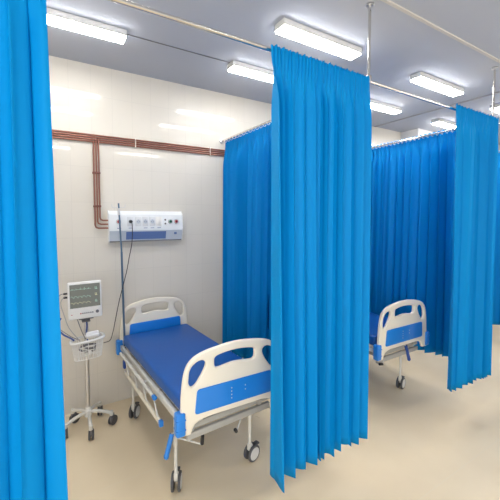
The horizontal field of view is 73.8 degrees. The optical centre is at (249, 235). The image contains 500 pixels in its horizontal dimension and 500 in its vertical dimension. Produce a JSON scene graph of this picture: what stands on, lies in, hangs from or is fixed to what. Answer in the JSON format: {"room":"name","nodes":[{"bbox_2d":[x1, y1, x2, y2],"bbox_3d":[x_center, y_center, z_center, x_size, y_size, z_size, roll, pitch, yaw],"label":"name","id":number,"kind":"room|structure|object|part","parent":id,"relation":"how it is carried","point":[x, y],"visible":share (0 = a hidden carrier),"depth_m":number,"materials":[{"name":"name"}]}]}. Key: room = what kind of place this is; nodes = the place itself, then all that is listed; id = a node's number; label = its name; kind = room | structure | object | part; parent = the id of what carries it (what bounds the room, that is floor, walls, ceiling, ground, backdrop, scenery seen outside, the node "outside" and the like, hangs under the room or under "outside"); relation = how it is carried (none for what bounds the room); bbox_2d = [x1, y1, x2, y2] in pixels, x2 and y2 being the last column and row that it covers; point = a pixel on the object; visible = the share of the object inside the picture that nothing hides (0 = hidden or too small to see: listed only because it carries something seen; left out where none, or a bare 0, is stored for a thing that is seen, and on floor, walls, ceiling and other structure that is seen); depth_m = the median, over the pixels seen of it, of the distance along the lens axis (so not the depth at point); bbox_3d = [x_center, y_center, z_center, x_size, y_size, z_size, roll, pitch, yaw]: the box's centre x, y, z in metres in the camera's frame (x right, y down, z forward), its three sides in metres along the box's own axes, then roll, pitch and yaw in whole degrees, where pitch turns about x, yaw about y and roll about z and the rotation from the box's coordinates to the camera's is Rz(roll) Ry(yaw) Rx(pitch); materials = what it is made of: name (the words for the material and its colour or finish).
{"room":"hospital room","nodes":[
{"label":"hospital room","id":0,"kind":"room"},
{"bbox_2d":[49,55,400,415],"bbox_3d":[0.043,-0.009,4.517,11.600,3.545,0.100,-2,4,-32],"label":"wall","id":1,"kind":"structure","parent":0,"point":[85,98],"depth_m":3.64,"materials":[{"name":"tile"}]},
{"bbox_2d":[92,141,107,228],"bbox_3d":[-1.537,-0.511,3.420,0.134,0.890,0.030,-2,4,-32],"label":"copper pipe","id":2,"kind":"object","parent":1,"relation":"attached to","point":[92,141],"visible":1,"depth_m":3.38,"materials":[{"name":"brown metal"}]},
{"bbox_2d":[95,139,107,224],"bbox_3d":[-1.528,-0.542,3.424,0.110,0.872,0.030,-2,4,-32],"label":"copper pipe","id":3,"kind":"object","parent":1,"relation":"attached to","point":[95,139],"visible":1,"depth_m":3.40,"materials":[{"name":"brown metal"}]},
{"bbox_2d":[97,137,107,220],"bbox_3d":[-1.518,-0.574,3.429,0.088,0.854,0.030,-2,4,-32],"label":"copper pipe","id":4,"kind":"object","parent":1,"relation":"attached to","point":[97,137],"visible":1,"depth_m":3.40,"materials":[{"name":"brown metal"}]},
{"bbox_2d":[52,136,223,156],"bbox_3d":[-1.966,-0.941,3.151,4.000,0.017,0.018,-2,4,-32],"label":"copper pipe","id":5,"kind":"object","parent":1,"relation":"attached to","point":[52,136],"visible":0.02,"depth_m":3.58,"materials":[{"name":"brown metal"}]},
{"bbox_2d":[52,134,224,154],"bbox_3d":[-1.966,-0.963,3.150,4.000,0.017,0.018,-2,4,-32],"label":"copper pipe","id":6,"kind":"object","parent":1,"relation":"attached to","point":[52,134],"visible":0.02,"depth_m":3.58,"materials":[{"name":"brown metal"}]},
{"bbox_2d":[52,132,224,152],"bbox_3d":[-1.966,-0.985,3.148,4.000,0.017,0.018,-2,4,-32],"label":"copper pipe","id":7,"kind":"object","parent":1,"relation":"attached to","point":[52,132],"visible":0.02,"depth_m":3.58,"materials":[{"name":"brown metal"}]},
{"bbox_2d":[52,129,224,150],"bbox_3d":[-1.966,-1.007,3.147,4.000,0.017,0.018,-2,4,-32],"label":"copper pipe","id":8,"kind":"object","parent":1,"relation":"attached to","point":[52,129],"visible":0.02,"depth_m":3.57,"materials":[{"name":"brown metal"}]},
{"bbox_2d":[107,210,182,242],"bbox_3d":[-1.133,-0.104,3.668,0.795,0.336,0.103,-2,4,-32],"label":"console","id":9,"kind":"object","parent":1,"relation":"attached to","point":[147,225],"visible":0.9,"depth_m":3.64,"materials":[{"name":"white plastic"}]},
{"bbox_2d":[104,220,132,342],"bbox_3d":[-1.321,0.428,3.337,0.063,1.165,0.495,1,3,18],"label":"power cable","id":10,"kind":"object","parent":9,"relation":"hanging from","point":[130,221],"visible":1,"depth_m":3.44,"materials":[{"name":"black plastic"}]},
{"bbox_2d":[127,217,133,225],"bbox_3d":[-1.273,-0.148,3.545,0.064,0.100,0.011,-2,4,-32],"label":"socket","id":11,"kind":"object","parent":9,"relation":"attached to","point":[128,218],"depth_m":3.54,"materials":[{"name":"grey plastic"}]},
{"bbox_2d":[135,217,140,225],"bbox_3d":[-1.203,-0.150,3.588,0.064,0.100,0.011,-2,4,-32],"label":"socket","id":12,"kind":"object","parent":9,"relation":"attached to","point":[137,219],"depth_m":3.58,"materials":[{"name":"grey plastic"}]},
{"bbox_2d":[142,217,147,225],"bbox_3d":[-1.139,-0.152,3.627,0.064,0.100,0.011,-2,4,-32],"label":"socket","id":13,"kind":"object","parent":9,"relation":"attached to","point":[144,219],"depth_m":3.62,"materials":[{"name":"grey plastic"}]},
{"bbox_3d":[-1.145,0.056,3.696,0.779,0.014,0.056,-2,4,-32],"label":"trim","id":14,"kind":"part","parent":9,"relation":"part of","materials":[{"name":"grey plastic"}]},
{"bbox_2d":[149,217,154,225],"bbox_3d":[-1.075,-0.154,3.667,0.064,0.100,0.011,-2,4,-32],"label":"socket","id":15,"kind":"object","parent":9,"relation":"attached to","point":[151,219],"depth_m":3.66,"materials":[{"name":"grey plastic"}]},
{"bbox_2d":[156,217,161,225],"bbox_3d":[-1.014,-0.156,3.705,0.072,0.104,0.009,-2,4,-32],"label":"light switch","id":16,"kind":"object","parent":9,"relation":"attached to","point":[158,219],"depth_m":3.70,"materials":[{"name":"white plastic"}]},
{"bbox_2d":[220,120,270,143],"bbox_3d":[0.249,-1.141,3.300,0.068,0.091,2.091,-2,4,-35],"label":"rail","id":17,"kind":"object","parent":1,"relation":"attached to","point":[269,121],"visible":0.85,"depth_m":3.72,"materials":[{"name":"silver metal"}]},
{"bbox_2d":[222,120,270,364],"bbox_3d":[0.265,0.145,3.406,0.172,2.697,1.968,-2,4,-34],"label":"privacy curtain","id":18,"kind":"object","parent":17,"relation":"hanging from","point":[246,296],"visible":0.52,"depth_m":3.79,"materials":[{"name":"blue fabric"}]},
{"bbox_2d":[372,128,455,148],"bbox_3d":[1.974,-1.230,4.358,0.068,0.068,2.087,-2,3,-30],"label":"rail","id":19,"kind":"object","parent":1,"relation":"attached to","point":[454,129],"visible":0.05,"depth_m":4.16,"materials":[{"name":"silver metal"}]},
{"bbox_2d":[370,127,455,356],"bbox_3d":[1.989,0.085,4.457,0.162,2.708,1.975,-2,3,-31],"label":"privacy curtain","id":20,"kind":"object","parent":19,"relation":"hanging from","point":[412,181],"visible":0.49,"depth_m":4.24,"materials":[{"name":"blue fabric"}]},
{"bbox_2d":[401,128,432,139],"bbox_3d":[3.953,-0.122,6.667,2.678,3.543,0.329,-2,4,-32],"label":"wall pier","id":21,"kind":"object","parent":1,"relation":"attached to","point":[415,132],"visible":0.14,"depth_m":5.84,"materials":[{"name":"white paint"}]},
{"bbox_3d":[3.708,-1.275,5.230,0.068,0.068,1.756,-2,4,-32],"label":"rail","id":22,"kind":"object","parent":21,"relation":"attached to","visible":0},
{"bbox_2d":[493,151,499,324],"bbox_3d":[3.720,0.040,5.323,0.202,2.708,1.658,-2,4,-32],"label":"privacy curtain","id":23,"kind":"object","parent":22,"relation":"hanging from","point":[496,294],"visible":0.06,"depth_m":5.15,"materials":[{"name":"blue fabric"}]},
{"bbox_2d":[374,91,499,126],"bbox_3d":[3.976,-1.675,2.579,0.025,0.014,7.150,-2,4,-32],"label":"trim","id":24,"kind":"structure","parent":1,"relation":"attached to","point":[499,91],"depth_m":4.71,"materials":[{"name":"grey metal"}]},
{"bbox_2d":[46,0,499,144],"bbox_3d":[1.921,-1.669,1.372,11.600,0.100,7.270,-2,4,-32],"label":"ceiling","id":25,"kind":"structure","parent":0,"point":[403,46],"depth_m":2.99,"materials":[{"name":"grey paint"}]},
{"bbox_2d":[47,7,126,43],"bbox_3d":[-1.421,-1.648,2.557,0.887,0.066,0.134,-2,4,-32],"label":"ceiling lamp","id":26,"kind":"object","parent":25,"relation":"attached to","point":[56,18],"visible":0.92,"depth_m":2.60,"materials":[{"name":"white plastic"}]},
{"bbox_2d":[127,34,229,62],"bbox_3d":[-0.621,-1.702,3.050,0.989,0.009,0.009,-2,4,-32],"label":"cable","id":27,"kind":"object","parent":25,"relation":"attached to","point":[127,34],"visible":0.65,"depth_m":3.02,"materials":[{"name":"grey plastic"}]},
{"bbox_2d":[227,60,272,82],"bbox_3d":[0.181,-1.699,3.541,0.887,0.066,0.134,-2,4,-32],"label":"ceiling lamp","id":28,"kind":"object","parent":25,"relation":"attached to","point":[237,67],"visible":0.51,"depth_m":3.39,"materials":[{"name":"white plastic"}]},
{"bbox_2d":[275,17,361,59],"bbox_3d":[0.608,-1.663,2.848,0.887,0.066,0.134,-2,4,-32],"label":"ceiling lamp","id":29,"kind":"object","parent":25,"relation":"attached to","point":[288,28],"visible":1,"depth_m":2.78,"materials":[{"name":"white plastic"}]},
{"bbox_2d":[366,2,373,83],"bbox_3d":[0.868,-1.393,2.425,0.060,0.560,0.060,-2,4,-32],"label":"pole","id":30,"kind":"object","parent":25,"relation":"hanging from","point":[369,5],"visible":0.8,"depth_m":2.42,"materials":[{"name":"silver metal"}]},
{"bbox_2d":[108,0,499,124],"bbox_3d":[1.169,-1.139,2.624,11.400,0.025,0.025,-2,4,-32],"label":"rail","id":31,"kind":"object","parent":30,"relation":"attached to","point":[127,3],"visible":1,"depth_m":1.79,"materials":[{"name":"silver metal"}]},
{"bbox_2d":[0,0,67,499],"bbox_3d":[-1.239,0.232,1.175,1.009,2.718,0.151,-2,4,-32],"label":"privacy curtain","id":32,"kind":"object","parent":31,"relation":"hanging from","point":[33,464],"visible":1,"depth_m":1.36,"materials":[{"name":"blue fabric"}]},
{"bbox_2d":[270,44,371,492],"bbox_3d":[0.507,0.207,2.221,0.876,2.678,0.180,-2,4,-32],"label":"privacy curtain","id":33,"kind":"object","parent":31,"relation":"hanging from","point":[321,117],"visible":1,"depth_m":2.20,"materials":[{"name":"blue fabric"}]},
{"bbox_2d":[447,103,498,391],"bbox_3d":[2.201,0.151,3.292,0.817,2.708,0.118,-2,4,-32],"label":"privacy curtain","id":34,"kind":"object","parent":31,"relation":"hanging from","point":[476,139],"visible":1,"depth_m":3.25,"materials":[{"name":"blue fabric"}]},
{"bbox_2d":[370,99,401,113],"bbox_3d":[1.718,-1.749,4.486,0.887,0.066,0.134,-2,4,-32],"label":"ceiling lamp","id":35,"kind":"object","parent":25,"relation":"attached to","point":[376,105],"visible":0.53,"depth_m":4.51,"materials":[{"name":"white plastic"}]},
{"bbox_2d":[371,103,400,113],"bbox_3d":[1.717,-1.723,4.489,0.871,0.014,0.122,-2,4,-32],"label":"diffuser","id":36,"kind":"object","parent":35,"relation":"attached to","point":[376,106],"depth_m":4.54,"materials":[{"name":"white plastic"}]},
{"bbox_2d":[410,72,463,96],"bbox_3d":[2.145,-1.713,3.792,0.887,0.066,0.134,-2,4,-32],"label":"ceiling lamp","id":37,"kind":"object","parent":25,"relation":"attached to","point":[420,78],"visible":1,"depth_m":3.72,"materials":[{"name":"white plastic"}]},
{"bbox_2d":[381,0,499,62],"bbox_3d":[1.218,-1.673,2.517,11.580,0.012,0.025,-2,4,-32],"label":"rail","id":38,"kind":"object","parent":25,"relation":"attached to","point":[389,2],"depth_m":2.70,"materials":[{"name":"white metal"}]},
{"bbox_2d":[431,118,455,128],"bbox_3d":[3.281,-1.799,5.446,0.887,0.066,0.134,-2,4,-32],"label":"ceiling lamp","id":39,"kind":"object","parent":25,"relation":"attached to","point":[438,122],"visible":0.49,"depth_m":5.28,"materials":[{"name":"white plastic"}]},
{"bbox_2d":[432,122,455,128],"bbox_3d":[3.280,-1.773,5.449,0.871,0.014,0.122,-2,4,-32],"label":"diffuser","id":40,"kind":"object","parent":39,"relation":"attached to","point":[449,125],"depth_m":5.33,"materials":[{"name":"white plastic"}]},
{"bbox_2d":[491,66,497,115],"bbox_3d":[2.517,-1.446,3.438,0.060,0.560,0.060,-2,4,-32],"label":"pole","id":41,"kind":"object","parent":25,"relation":"hanging from","point":[496,67],"visible":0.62,"depth_m":3.43,"materials":[{"name":"silver metal"}]},
{"bbox_2d":[490,103,499,112],"bbox_3d":[3.708,-1.763,4.753,0.887,0.066,0.134,-2,4,-32],"label":"ceiling lamp","id":42,"kind":"object","parent":25,"relation":"attached to","point":[497,106],"visible":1,"depth_m":4.54,"materials":[{"name":"white plastic"}]},
{"bbox_2d":[490,107,499,112],"bbox_3d":[3.707,-1.737,4.756,0.871,0.014,0.122,-2,4,-32],"label":"diffuser","id":43,"kind":"object","parent":42,"relation":"attached to","point":[497,109],"depth_m":4.57,"materials":[{"name":"white plastic"}]},
{"bbox_2d":[65,325,499,499],"bbox_3d":[1.921,1.971,1.563,11.600,0.100,7.270,-2,4,-32],"label":"floor","id":44,"kind":"structure","parent":0,"point":[426,440],"depth_m":2.83,"materials":[{"name":"beige plastic"}]},
{"bbox_2d":[65,317,117,440],"bbox_3d":[-1.519,1.296,3.151,0.471,1.081,0.466,-2,4,-32],"label":"monitor stand","id":45,"kind":"object","parent":44,"relation":"on","point":[87,412],"visible":0.94,"depth_m":3.10,"materials":[{"name":"silver metal"}]},
{"bbox_2d":[60,318,74,340],"bbox_3d":[-1.649,0.846,2.988,0.154,0.210,0.033,0,3,-1],"label":"cable","id":46,"kind":"object","parent":45,"relation":"hanging from","point":[72,339],"visible":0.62,"depth_m":2.98,"materials":[{"name":"blue plastic"}]},
{"bbox_3d":[-1.614,1.701,3.071,0.036,0.081,0.204,3,4,41],"label":"leg","id":47,"kind":"part","parent":45,"relation":"part of","materials":[{"name":"white metal"}]},
{"bbox_3d":[-1.649,1.694,3.208,0.204,0.081,0.035,1,3,23],"label":"leg","id":48,"kind":"part","parent":45,"relation":"part of","materials":[{"name":"white metal"}]},
{"bbox_2d":[63,280,101,320],"bbox_3d":[-1.537,0.587,3.062,0.308,0.338,0.135,-2,4,-34],"label":"patient monitor","id":49,"kind":"object","parent":45,"relation":"on","point":[84,298],"visible":1,"depth_m":3.03,"materials":[{"name":"white plastic"}]},
{"bbox_2d":[60,296,79,340],"bbox_3d":[-1.610,0.747,2.991,0.178,0.409,0.027,0,3,7],"label":"cable","id":50,"kind":"object","parent":49,"relation":"attached to","point":[64,296],"visible":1,"depth_m":2.99,"materials":[{"name":"grey plastic"}]},
{"bbox_3d":[-1.526,0.778,3.098,0.120,0.042,0.100,-2,4,-32],"label":"mount plate","id":51,"kind":"part","parent":45,"relation":"part of","materials":[{"name":"grey plastic"}]},
{"bbox_2d":[69,332,104,361],"bbox_3d":[-1.484,1.018,3.042,0.293,0.197,0.187,-2,4,-32],"label":"basket","id":52,"kind":"object","parent":45,"relation":"on","point":[99,344],"depth_m":3.01,"materials":[{"name":"white plastic"}]},
{"bbox_2d":[79,343,95,351],"bbox_3d":[-1.478,1.011,3.038,0.152,0.089,0.095,-2,4,-32],"label":"cable","id":53,"kind":"object","parent":45,"relation":"in","point":[85,345],"visible":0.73,"depth_m":3.02,"materials":[{"name":"grey plastic"}]},
{"bbox_3d":[-1.473,1.702,3.060,0.036,0.080,0.204,-2,4,-32],"label":"leg","id":54,"kind":"part","parent":45,"relation":"part of","materials":[{"name":"white metal"}]},
{"bbox_2d":[86,330,98,338],"bbox_3d":[-1.448,0.911,3.065,0.112,0.061,0.067,-1,3,-22],"label":"packet","id":55,"kind":"object","parent":45,"relation":"on","point":[91,334],"visible":1,"depth_m":3.05,"materials":[{"name":"white plastic"}]},
{"bbox_3d":[-1.526,1.690,3.283,0.035,0.081,0.204,0,3,4],"label":"leg","id":56,"kind":"part","parent":45,"relation":"part of","materials":[{"name":"white metal"}]},
{"bbox_3d":[-1.419,1.695,3.191,0.204,0.081,0.036,-1,3,-14],"label":"leg","id":57,"kind":"part","parent":45,"relation":"part of","materials":[{"name":"white metal"}]},
{"bbox_2d":[115,297,270,492],"bbox_3d":[-0.571,1.276,3.048,0.910,1.133,1.752,-2,4,-35],"label":"hospital bed","id":58,"kind":"object","parent":44,"relation":"on","point":[198,379],"visible":0.96,"depth_m":2.50,"materials":[{"name":"white plastic"}]},
{"bbox_2d":[113,203,124,345],"bbox_3d":[-1.339,0.415,3.430,0.134,1.490,0.022,-2,4,-32],"label":"pole","id":59,"kind":"object","parent":58,"relation":"attached to","point":[118,207],"visible":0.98,"depth_m":3.43,"materials":[{"name":"metal"}]},
{"bbox_3d":[-1.160,1.441,3.299,0.030,0.477,0.031,-2,4,-35],"label":"leg","id":60,"kind":"part","parent":58,"relation":"part of","materials":[{"name":"white metal"}]},
{"bbox_3d":[-1.016,1.203,2.936,0.027,0.027,0.980,-2,4,-35],"label":"rail","id":61,"kind":"part","parent":58,"relation":"part of","materials":[{"name":"white metal"}]},
{"bbox_3d":[-1.057,0.970,3.713,0.770,0.565,0.034,-2,4,-34],"label":"headboard","id":62,"kind":"part","parent":58,"relation":"part of","materials":[{"name":"beige plastic"}]},
{"bbox_3d":[-1.045,1.029,3.699,0.583,0.187,0.010,-2,4,-34],"label":"panel","id":63,"kind":"part","parent":58,"relation":"part of","materials":[{"name":"blue plastic"}]},
{"bbox_3d":[-0.588,1.194,3.048,0.767,0.047,1.575,-2,4,-35],"label":"frame","id":64,"kind":"part","parent":58,"relation":"part of","materials":[{"name":"white metal"}]},
{"bbox_3d":[-0.567,1.479,2.334,0.037,0.161,0.088,2,4,35],"label":"crank handle","id":65,"kind":"part","parent":58,"relation":"part of","materials":[{"name":"blue plastic"}]},
{"bbox_3d":[-0.539,1.487,2.411,0.030,0.477,0.031,-2,4,-35],"label":"leg","id":66,"kind":"part","parent":58,"relation":"part of","materials":[{"name":"white metal"}]},
{"bbox_3d":[-0.593,1.108,3.043,0.717,0.101,1.510,-2,4,-35],"label":"mattress","id":67,"kind":"part","parent":58,"relation":"part of","materials":[{"name":"blue leather"}]},
{"bbox_3d":[-0.429,1.470,2.383,0.185,0.028,0.014,1,3,14],"label":"crank rod","id":68,"kind":"part","parent":58,"relation":"part of","materials":[{"name":"white metal"}]},
{"bbox_3d":[-0.337,1.444,2.354,0.025,0.073,0.035,-2,4,-35],"label":"crank handle","id":69,"kind":"part","parent":58,"relation":"part of","materials":[{"name":"black plastic"}]},
{"bbox_3d":[-0.109,1.027,2.369,0.810,0.565,0.034,-2,3,-30],"label":"footboard","id":70,"kind":"part","parent":58,"relation":"part of","materials":[{"name":"beige plastic"}]},
{"bbox_3d":[-0.098,1.098,2.356,0.613,0.165,0.010,-2,3,-30],"label":"panel","id":71,"kind":"part","parent":58,"relation":"part of","materials":[{"name":"blue plastic"}]},
{"bbox_3d":[-0.002,1.471,2.724,0.030,0.477,0.031,-2,4,-35],"label":"leg","id":72,"kind":"part","parent":58,"relation":"part of","materials":[{"name":"white metal"}]},
{"bbox_2d":[369,299,429,388],"bbox_3d":[1.202,1.213,4.241,0.886,1.133,1.708,-2,4,-32],"label":"hospital bed","id":73,"kind":"object","parent":44,"relation":"on","point":[392,333],"visible":0.38,"depth_m":3.53,"materials":[{"name":"white plastic"}]},
{"bbox_3d":[1.186,1.045,4.236,0.717,0.101,1.510,-2,4,-32],"label":"mattress","id":74,"kind":"part","parent":73,"relation":"part of","materials":[{"name":"blue leather"}]},
{"bbox_3d":[1.757,1.410,3.884,0.030,0.477,0.031,-2,4,-32],"label":"leg","id":75,"kind":"part","parent":73,"relation":"part of","materials":[{"name":"white metal"}]},
{"bbox_3d":[1.624,0.966,3.532,0.810,0.565,0.034,-2,3,-31],"label":"footboard","id":76,"kind":"part","parent":73,"relation":"part of","materials":[{"name":"beige plastic"}]},
{"bbox_3d":[1.635,1.037,3.518,0.613,0.165,0.010,-2,3,-31],"label":"panel","id":77,"kind":"part","parent":73,"relation":"part of","materials":[{"name":"blue plastic"}]},
{"bbox_3d":[1.740,1.299,3.679,0.085,0.189,0.036,-1,3,-20],"label":"crank handle","id":78,"kind":"part","parent":73,"relation":"part of","materials":[{"name":"blue plastic"}]}
]}

